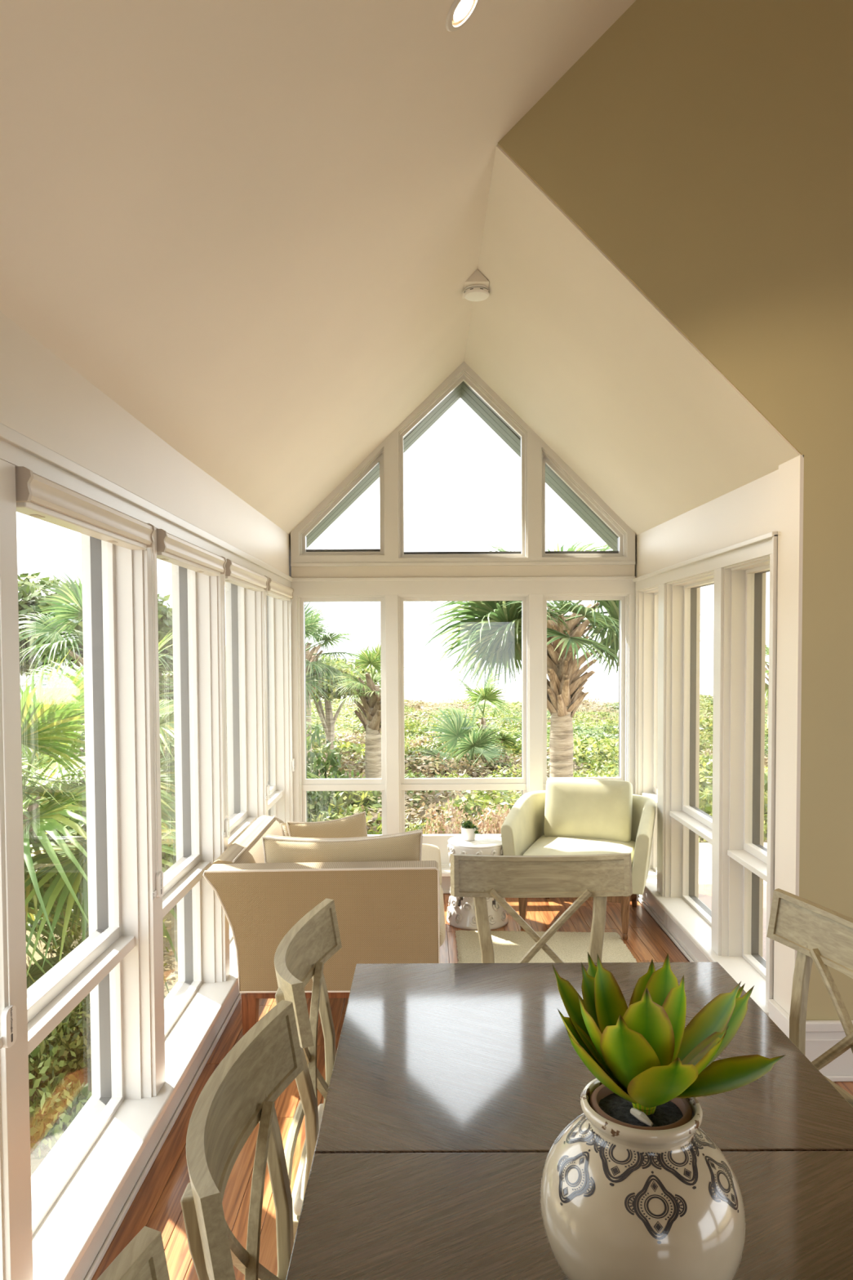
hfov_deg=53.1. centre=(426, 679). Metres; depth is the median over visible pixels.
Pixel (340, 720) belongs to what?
shrub
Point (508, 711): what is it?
shrub
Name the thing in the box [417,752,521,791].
shrub
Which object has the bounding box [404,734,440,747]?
shrub
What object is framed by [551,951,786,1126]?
agave plant
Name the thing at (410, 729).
shrub
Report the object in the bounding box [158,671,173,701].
leafy tree
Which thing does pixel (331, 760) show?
shrub
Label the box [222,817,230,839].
cord tensioner
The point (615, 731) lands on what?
shrub
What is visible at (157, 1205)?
floor
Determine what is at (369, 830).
shrub
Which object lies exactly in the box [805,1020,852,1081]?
baseboard
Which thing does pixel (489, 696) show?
young palm
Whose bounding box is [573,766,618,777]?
shrub
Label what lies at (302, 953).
dining chair
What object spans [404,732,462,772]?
shrub
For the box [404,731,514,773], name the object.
shrub
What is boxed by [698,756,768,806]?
shrub
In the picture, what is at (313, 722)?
shrub
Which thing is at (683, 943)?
baseboard
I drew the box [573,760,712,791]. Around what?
shrub
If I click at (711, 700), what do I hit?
shrub
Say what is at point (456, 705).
shrub
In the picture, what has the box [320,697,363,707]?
shrub
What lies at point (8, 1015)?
cord tensioner
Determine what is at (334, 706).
shrub
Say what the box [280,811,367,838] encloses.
throw pillow
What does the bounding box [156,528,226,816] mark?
roller shade
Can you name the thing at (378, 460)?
window
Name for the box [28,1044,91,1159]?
shrub
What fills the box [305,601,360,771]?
palm
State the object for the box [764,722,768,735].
shrub
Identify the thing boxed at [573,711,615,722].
shrub
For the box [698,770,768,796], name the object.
shrub
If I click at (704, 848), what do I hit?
patio
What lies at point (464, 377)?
window
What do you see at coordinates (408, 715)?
shrub
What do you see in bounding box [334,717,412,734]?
shrub
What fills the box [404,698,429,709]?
shrub
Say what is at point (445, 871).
trim
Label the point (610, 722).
shrub
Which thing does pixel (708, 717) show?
shrub
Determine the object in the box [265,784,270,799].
cord tensioner
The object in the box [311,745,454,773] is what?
shrub
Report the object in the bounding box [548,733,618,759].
shrub
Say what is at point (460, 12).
recessed light
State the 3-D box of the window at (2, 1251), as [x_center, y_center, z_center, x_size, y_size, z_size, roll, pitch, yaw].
[-0.994,0.490,1.351,0.186,1.872,0.865,0,2,0]
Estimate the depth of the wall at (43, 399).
2.55 m
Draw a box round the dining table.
[285,961,852,1279]
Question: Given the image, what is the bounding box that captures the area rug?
[455,929,636,963]
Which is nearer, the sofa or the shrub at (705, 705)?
the sofa
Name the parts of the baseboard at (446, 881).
shoe moulding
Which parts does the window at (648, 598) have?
rail, sash, sash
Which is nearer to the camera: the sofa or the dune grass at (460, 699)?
the sofa
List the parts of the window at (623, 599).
sash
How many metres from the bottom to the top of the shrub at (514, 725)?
0.702 m
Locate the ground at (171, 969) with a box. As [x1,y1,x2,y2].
[25,702,767,1176]
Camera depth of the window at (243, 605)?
4.66 m
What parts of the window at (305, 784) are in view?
rail, sash, rail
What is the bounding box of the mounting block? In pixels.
[462,269,488,298]
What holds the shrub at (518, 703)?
on the ground at (171, 969)
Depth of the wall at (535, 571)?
5.61 m
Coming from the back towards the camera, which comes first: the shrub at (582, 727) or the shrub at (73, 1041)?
the shrub at (582, 727)
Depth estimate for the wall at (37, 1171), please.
2.63 m
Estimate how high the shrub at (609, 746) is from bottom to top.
0.892 m
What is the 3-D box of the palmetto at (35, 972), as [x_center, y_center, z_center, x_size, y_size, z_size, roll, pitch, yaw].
[-2.552,1.647,4.871,2.054,2.255,2.142,-1,2,-30]
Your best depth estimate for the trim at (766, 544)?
4.03 m
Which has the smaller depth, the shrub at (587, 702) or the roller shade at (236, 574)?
the roller shade at (236, 574)
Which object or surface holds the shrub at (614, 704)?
on the ground at (171, 969)
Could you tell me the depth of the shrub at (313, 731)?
21.16 m
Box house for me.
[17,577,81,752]
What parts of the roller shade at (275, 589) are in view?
bead cord, bead cord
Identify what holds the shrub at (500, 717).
on the ground at (171, 969)
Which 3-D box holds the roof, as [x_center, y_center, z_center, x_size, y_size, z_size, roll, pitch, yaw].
[0.244,-1.380,1.057,3.500,1.400,10.212,0,2,0]
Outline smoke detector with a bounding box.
[463,284,489,301]
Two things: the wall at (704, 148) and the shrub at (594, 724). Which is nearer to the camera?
the wall at (704, 148)
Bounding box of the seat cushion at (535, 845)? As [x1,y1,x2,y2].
[523,835,635,867]
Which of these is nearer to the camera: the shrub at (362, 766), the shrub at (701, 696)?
the shrub at (362, 766)
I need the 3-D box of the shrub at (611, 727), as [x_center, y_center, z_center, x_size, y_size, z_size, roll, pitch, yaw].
[5.077,1.359,21.338,1.561,0.723,2.171,-2,2,-34]
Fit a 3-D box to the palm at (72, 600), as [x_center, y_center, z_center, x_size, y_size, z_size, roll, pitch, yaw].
[-3.705,0.122,9.648,1.982,3.337,2.220,2,3,44]
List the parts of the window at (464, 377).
exterior sill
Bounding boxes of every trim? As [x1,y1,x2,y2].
[0,422,293,1279]
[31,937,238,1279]
[290,361,635,566]
[290,576,635,834]
[441,867,450,876]
[632,531,777,1011]
[644,868,768,1016]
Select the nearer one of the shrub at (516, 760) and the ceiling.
the ceiling
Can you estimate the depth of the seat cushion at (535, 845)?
5.06 m
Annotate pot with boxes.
[461,826,475,840]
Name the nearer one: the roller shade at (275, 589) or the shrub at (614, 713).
the roller shade at (275, 589)
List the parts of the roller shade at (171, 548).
bead cord, bead cord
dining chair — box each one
[97,1226,169,1279]
[180,1000,303,1279]
[274,898,342,1240]
[450,853,632,963]
[766,888,852,1106]
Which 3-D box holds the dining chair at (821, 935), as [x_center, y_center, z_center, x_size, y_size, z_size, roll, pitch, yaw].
[0.859,1.060,2.004,0.558,0.975,0.572,-1,2,-11]
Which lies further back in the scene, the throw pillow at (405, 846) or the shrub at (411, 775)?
the shrub at (411, 775)
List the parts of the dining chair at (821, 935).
post, rail, rail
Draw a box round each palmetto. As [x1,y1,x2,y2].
[19,632,226,859]
[19,646,177,993]
[22,772,90,1023]
[159,651,327,845]
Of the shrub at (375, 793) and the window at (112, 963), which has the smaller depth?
the window at (112, 963)
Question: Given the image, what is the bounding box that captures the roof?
[306,382,617,551]
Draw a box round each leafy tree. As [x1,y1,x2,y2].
[17,568,173,782]
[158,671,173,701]
[305,645,381,771]
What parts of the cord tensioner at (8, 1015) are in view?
bead cord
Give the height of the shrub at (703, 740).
0.788 m
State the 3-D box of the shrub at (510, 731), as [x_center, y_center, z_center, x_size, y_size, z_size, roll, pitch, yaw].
[1.238,1.389,19.509,3.068,0.675,2.322,-1,2,-17]
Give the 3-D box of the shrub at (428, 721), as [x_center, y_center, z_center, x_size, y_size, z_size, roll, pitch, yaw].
[0.256,1.431,26.788,1.823,0.513,2.442,0,2,13]
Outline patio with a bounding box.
[698,842,767,884]
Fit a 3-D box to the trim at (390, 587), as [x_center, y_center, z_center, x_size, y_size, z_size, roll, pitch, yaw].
[0.245,0.289,5.633,2.260,1.923,0.026,0,2,0]
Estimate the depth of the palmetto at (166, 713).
7.31 m
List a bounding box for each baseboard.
[70,982,241,1279]
[440,876,450,893]
[637,888,710,962]
[767,999,789,1038]
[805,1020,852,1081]
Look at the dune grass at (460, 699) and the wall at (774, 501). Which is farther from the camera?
the dune grass at (460, 699)
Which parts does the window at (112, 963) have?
exterior rail, sash, rail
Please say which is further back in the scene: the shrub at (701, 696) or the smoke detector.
the shrub at (701, 696)
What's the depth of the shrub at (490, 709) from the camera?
32.92 m
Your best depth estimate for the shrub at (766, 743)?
16.13 m
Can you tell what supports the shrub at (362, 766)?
on the ground at (171, 969)
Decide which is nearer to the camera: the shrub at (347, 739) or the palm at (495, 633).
the palm at (495, 633)
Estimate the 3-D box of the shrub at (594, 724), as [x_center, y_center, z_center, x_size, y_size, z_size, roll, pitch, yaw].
[3.867,1.371,22.992,2.628,0.598,2.753,0,2,2]
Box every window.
[0,1110,4,1279]
[26,533,151,1235]
[162,564,222,1038]
[226,582,263,942]
[266,595,289,822]
[297,595,386,836]
[298,448,384,555]
[397,594,528,867]
[398,369,527,558]
[542,448,626,557]
[542,593,629,790]
[637,585,658,872]
[665,570,714,926]
[721,555,769,978]
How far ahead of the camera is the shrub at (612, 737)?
17.36 m
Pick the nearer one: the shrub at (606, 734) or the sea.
the shrub at (606, 734)
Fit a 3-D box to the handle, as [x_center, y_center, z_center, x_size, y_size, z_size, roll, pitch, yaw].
[-0.878,0.674,2.788,0.012,0.083,0.084,0,2,0]
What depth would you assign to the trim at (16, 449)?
1.88 m
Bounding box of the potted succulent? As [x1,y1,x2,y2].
[460,819,480,840]
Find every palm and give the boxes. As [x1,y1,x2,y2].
[18,567,173,773]
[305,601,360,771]
[332,640,417,792]
[404,688,513,775]
[417,539,711,777]
[431,666,521,766]
[764,644,768,728]
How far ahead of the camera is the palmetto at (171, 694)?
9.31 m
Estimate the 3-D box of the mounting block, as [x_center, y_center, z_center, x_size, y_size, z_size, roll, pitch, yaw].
[0.243,-1.966,4.242,0.124,0.061,0.200,0,2,0]
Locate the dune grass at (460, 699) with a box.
[311,693,767,729]
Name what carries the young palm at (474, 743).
on the ground at (171, 969)
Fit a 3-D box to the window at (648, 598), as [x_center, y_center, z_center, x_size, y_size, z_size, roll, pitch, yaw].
[1.482,0.350,5.338,0.186,1.840,0.525,0,2,0]
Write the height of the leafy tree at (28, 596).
3.319 m
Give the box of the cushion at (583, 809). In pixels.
[543,777,632,842]
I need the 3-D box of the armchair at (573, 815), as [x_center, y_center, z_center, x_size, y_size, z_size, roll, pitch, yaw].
[0.943,1.029,5.144,0.839,0.808,0.781,0,2,20]
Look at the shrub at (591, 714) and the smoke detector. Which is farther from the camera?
the shrub at (591, 714)
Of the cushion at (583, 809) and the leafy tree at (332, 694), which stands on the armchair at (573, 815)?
the cushion at (583, 809)
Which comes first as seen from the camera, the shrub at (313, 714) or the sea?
the shrub at (313, 714)
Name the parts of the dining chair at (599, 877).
post, rail, post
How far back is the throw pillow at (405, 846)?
3.52 m
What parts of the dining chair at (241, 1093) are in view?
post, post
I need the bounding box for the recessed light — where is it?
[445,0,479,31]
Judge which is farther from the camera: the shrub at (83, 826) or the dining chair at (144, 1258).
the shrub at (83, 826)
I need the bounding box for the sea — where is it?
[309,648,768,686]
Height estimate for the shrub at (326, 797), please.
0.983 m
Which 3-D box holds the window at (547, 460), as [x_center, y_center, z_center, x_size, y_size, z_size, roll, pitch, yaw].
[1.034,-1.164,5.688,0.558,0.717,0.186,0,2,0]
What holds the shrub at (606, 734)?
on the ground at (171, 969)
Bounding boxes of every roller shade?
[15,466,158,874]
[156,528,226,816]
[225,559,268,781]
[265,577,293,761]
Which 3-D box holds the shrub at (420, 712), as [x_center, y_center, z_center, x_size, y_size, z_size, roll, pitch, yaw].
[0.757,1.317,28.388,2.860,0.585,3.145,-1,2,-7]
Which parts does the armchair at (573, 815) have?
leg, wood frame, leg, leg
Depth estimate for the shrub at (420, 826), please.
8.34 m
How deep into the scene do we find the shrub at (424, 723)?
24.41 m
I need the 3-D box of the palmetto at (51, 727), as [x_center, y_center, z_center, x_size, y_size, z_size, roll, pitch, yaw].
[-2.228,0.864,4.733,2.238,2.094,2.524,-1,2,-28]
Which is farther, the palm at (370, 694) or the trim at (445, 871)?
the palm at (370, 694)
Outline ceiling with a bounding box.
[0,0,800,536]
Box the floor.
[91,884,852,1279]
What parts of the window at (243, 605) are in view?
exterior rail, sash, sash, rail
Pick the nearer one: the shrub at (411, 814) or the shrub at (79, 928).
the shrub at (79, 928)
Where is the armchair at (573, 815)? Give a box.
[501,777,656,940]
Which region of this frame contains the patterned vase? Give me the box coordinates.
[540,1078,746,1279]
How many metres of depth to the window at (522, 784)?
5.71 m
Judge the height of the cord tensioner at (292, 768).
0.083 m
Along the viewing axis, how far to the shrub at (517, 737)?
18.19 m
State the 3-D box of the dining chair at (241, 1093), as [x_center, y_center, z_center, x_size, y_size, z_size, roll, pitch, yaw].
[-0.118,1.089,1.312,0.558,0.975,0.572,0,2,0]
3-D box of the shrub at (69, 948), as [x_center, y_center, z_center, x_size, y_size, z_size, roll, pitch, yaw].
[-1.936,1.719,4.868,0.724,0.450,0.749,1,2,32]
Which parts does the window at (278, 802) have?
sash, sash, rail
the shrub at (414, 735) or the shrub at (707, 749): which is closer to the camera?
the shrub at (707, 749)
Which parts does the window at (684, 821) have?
rail, sash, sash, exterior rail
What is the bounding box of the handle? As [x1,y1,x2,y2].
[151,871,163,900]
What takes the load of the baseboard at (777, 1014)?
attached to the wall at (774, 501)
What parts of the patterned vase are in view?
pot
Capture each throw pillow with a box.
[262,829,422,862]
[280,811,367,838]
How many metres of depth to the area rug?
4.59 m
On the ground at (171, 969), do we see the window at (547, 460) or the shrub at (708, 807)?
the shrub at (708, 807)
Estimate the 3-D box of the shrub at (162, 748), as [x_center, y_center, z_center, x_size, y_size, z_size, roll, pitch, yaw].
[-3.660,1.421,13.262,1.594,0.853,1.901,-1,2,-28]
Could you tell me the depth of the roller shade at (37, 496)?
2.19 m
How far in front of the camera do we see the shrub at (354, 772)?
12.03 m
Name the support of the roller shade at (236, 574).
attached to the window at (243, 605)
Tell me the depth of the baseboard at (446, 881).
5.65 m
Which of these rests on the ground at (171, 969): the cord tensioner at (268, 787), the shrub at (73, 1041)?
the shrub at (73, 1041)
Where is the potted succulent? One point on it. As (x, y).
(468, 830)
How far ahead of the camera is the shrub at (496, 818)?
7.65 m
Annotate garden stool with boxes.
[446,834,508,930]
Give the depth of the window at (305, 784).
5.69 m
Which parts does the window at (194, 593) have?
exterior rail, sash, sash, rail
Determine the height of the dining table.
0.760 m
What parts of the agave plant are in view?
stem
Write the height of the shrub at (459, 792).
0.539 m
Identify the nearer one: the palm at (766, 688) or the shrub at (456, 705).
the palm at (766, 688)
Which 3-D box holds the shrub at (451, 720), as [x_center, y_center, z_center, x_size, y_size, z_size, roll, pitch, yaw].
[0.123,1.385,22.963,2.128,0.538,2.507,0,2,-2]
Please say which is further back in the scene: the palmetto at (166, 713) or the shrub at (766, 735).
the shrub at (766, 735)
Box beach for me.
[312,684,767,702]
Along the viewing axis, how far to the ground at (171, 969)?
5.60 m
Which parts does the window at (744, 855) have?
rail, sash, sash, exterior rail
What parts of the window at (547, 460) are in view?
exterior sill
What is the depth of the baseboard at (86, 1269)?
2.67 m
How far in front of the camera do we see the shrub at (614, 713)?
30.35 m
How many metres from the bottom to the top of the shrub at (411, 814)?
0.625 m
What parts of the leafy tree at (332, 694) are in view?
crown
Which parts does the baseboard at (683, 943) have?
panel mould, panel mould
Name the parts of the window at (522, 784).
rail, rail, sash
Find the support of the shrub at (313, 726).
on the ground at (171, 969)
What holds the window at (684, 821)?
in the wall at (774, 501)
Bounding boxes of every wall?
[0,311,293,1279]
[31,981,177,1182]
[291,373,635,763]
[497,0,852,1020]
[634,454,804,1015]
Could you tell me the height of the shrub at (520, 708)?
0.504 m
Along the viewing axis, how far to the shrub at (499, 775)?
12.19 m
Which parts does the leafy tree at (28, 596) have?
crown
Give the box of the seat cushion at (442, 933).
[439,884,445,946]
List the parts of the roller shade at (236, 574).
bead cord, bead cord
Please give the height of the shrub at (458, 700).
0.511 m
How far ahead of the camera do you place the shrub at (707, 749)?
15.34 m
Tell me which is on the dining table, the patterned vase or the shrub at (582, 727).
the patterned vase
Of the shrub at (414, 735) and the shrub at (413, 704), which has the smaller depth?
the shrub at (414, 735)
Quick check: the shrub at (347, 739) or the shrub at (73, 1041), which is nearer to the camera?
the shrub at (73, 1041)
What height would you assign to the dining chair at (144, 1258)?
0.975 m
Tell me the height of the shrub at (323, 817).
0.918 m
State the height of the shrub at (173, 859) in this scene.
0.676 m
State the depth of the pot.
5.03 m
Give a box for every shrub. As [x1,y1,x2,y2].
[25,771,86,837]
[26,940,165,1015]
[28,992,91,1089]
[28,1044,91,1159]
[40,910,168,966]
[160,748,174,795]
[161,845,176,909]
[306,722,349,795]
[306,759,365,792]
[306,791,353,822]
[306,791,382,826]
[306,800,382,834]
[311,702,349,717]
[311,708,364,721]
[311,714,320,724]
[311,719,323,727]
[311,723,324,734]
[311,728,363,746]
[311,730,365,751]
[311,733,325,752]
[311,741,454,776]
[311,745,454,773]
[312,768,382,829]
[319,751,464,777]
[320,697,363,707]
[320,715,366,731]
[329,790,468,833]
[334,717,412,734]
[335,699,439,710]
[339,706,423,720]
[367,826,410,834]
[380,790,447,828]
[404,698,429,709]
[404,711,446,719]
[404,717,447,740]
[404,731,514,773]
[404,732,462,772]
[404,733,426,743]
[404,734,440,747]
[404,767,457,804]
[404,817,461,834]
[405,718,451,735]
[405,720,462,736]
[406,709,487,721]
[415,799,510,834]
[416,702,488,714]
[416,717,453,723]
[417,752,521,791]
[424,724,521,737]
[425,790,521,824]
[437,697,507,706]
[437,762,521,796]
[437,790,521,834]
[439,706,511,714]
[457,730,548,763]
[466,711,520,725]
[474,720,521,734]
[475,709,551,724]
[480,701,521,710]
[486,707,551,716]
[486,748,590,791]
[487,716,521,728]
[493,733,617,773]
[507,721,604,742]
[516,728,618,746]
[546,713,608,725]
[546,720,614,732]
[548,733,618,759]
[572,711,618,726]
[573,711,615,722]
[573,737,618,747]
[573,737,618,772]
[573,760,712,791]
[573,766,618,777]
[576,702,618,714]
[576,737,712,775]
[579,696,603,710]
[579,710,618,719]
[593,722,618,733]
[599,702,618,713]
[608,728,703,746]
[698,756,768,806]
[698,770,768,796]
[698,773,768,841]
[698,784,712,813]
[699,693,713,702]
[699,700,713,715]
[699,706,713,715]
[699,714,713,727]
[699,716,767,737]
[699,726,712,755]
[699,748,768,772]
[700,698,713,705]
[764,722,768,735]
[764,733,768,748]
[764,742,768,757]
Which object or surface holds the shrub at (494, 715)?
on the ground at (171, 969)
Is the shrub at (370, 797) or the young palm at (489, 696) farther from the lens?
the young palm at (489, 696)
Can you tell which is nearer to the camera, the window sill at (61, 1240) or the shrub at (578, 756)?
the window sill at (61, 1240)
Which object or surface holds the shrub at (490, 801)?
on the ground at (171, 969)
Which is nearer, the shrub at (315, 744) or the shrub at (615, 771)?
the shrub at (615, 771)
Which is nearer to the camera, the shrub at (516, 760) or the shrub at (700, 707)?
the shrub at (516, 760)
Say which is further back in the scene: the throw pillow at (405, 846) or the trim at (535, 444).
the trim at (535, 444)
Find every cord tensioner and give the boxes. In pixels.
[0,552,16,1048]
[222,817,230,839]
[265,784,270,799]
[290,758,294,771]
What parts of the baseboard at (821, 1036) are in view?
cap moulding, shoe moulding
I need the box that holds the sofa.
[202,814,445,1035]
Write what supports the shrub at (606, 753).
on the ground at (171, 969)
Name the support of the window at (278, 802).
in the wall at (43, 399)
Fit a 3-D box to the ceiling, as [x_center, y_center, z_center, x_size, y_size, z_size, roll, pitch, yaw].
[2.073,-2.514,0.834,6.030,3.616,9.850,0,2,0]
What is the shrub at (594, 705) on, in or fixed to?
on the ground at (171, 969)
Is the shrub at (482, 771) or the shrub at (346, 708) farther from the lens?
the shrub at (346, 708)
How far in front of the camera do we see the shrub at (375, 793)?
9.76 m
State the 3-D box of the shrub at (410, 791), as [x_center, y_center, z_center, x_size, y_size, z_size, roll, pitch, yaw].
[-0.368,1.590,10.527,1.392,0.568,1.539,0,2,10]
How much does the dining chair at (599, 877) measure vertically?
0.975 m
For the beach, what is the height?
0.800 m
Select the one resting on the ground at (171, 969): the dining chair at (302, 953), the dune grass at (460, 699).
the dune grass at (460, 699)
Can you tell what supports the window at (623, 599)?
in the wall at (535, 571)
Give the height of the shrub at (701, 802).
0.662 m
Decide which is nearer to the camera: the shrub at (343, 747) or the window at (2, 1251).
the window at (2, 1251)
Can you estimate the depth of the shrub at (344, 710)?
30.54 m
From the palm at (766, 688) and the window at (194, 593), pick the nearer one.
the window at (194, 593)
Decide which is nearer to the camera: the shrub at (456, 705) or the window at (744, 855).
the window at (744, 855)
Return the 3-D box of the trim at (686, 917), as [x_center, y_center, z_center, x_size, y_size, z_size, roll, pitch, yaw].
[1.415,1.300,4.532,0.158,0.030,2.275,0,2,0]
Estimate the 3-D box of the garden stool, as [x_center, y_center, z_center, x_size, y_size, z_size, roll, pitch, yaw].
[0.303,1.193,5.077,0.370,0.486,0.370,0,2,-4]
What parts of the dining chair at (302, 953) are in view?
rail, post, seat frame, rail, seat, post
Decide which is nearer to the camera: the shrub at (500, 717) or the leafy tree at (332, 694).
the leafy tree at (332, 694)
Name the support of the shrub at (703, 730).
on the ground at (171, 969)

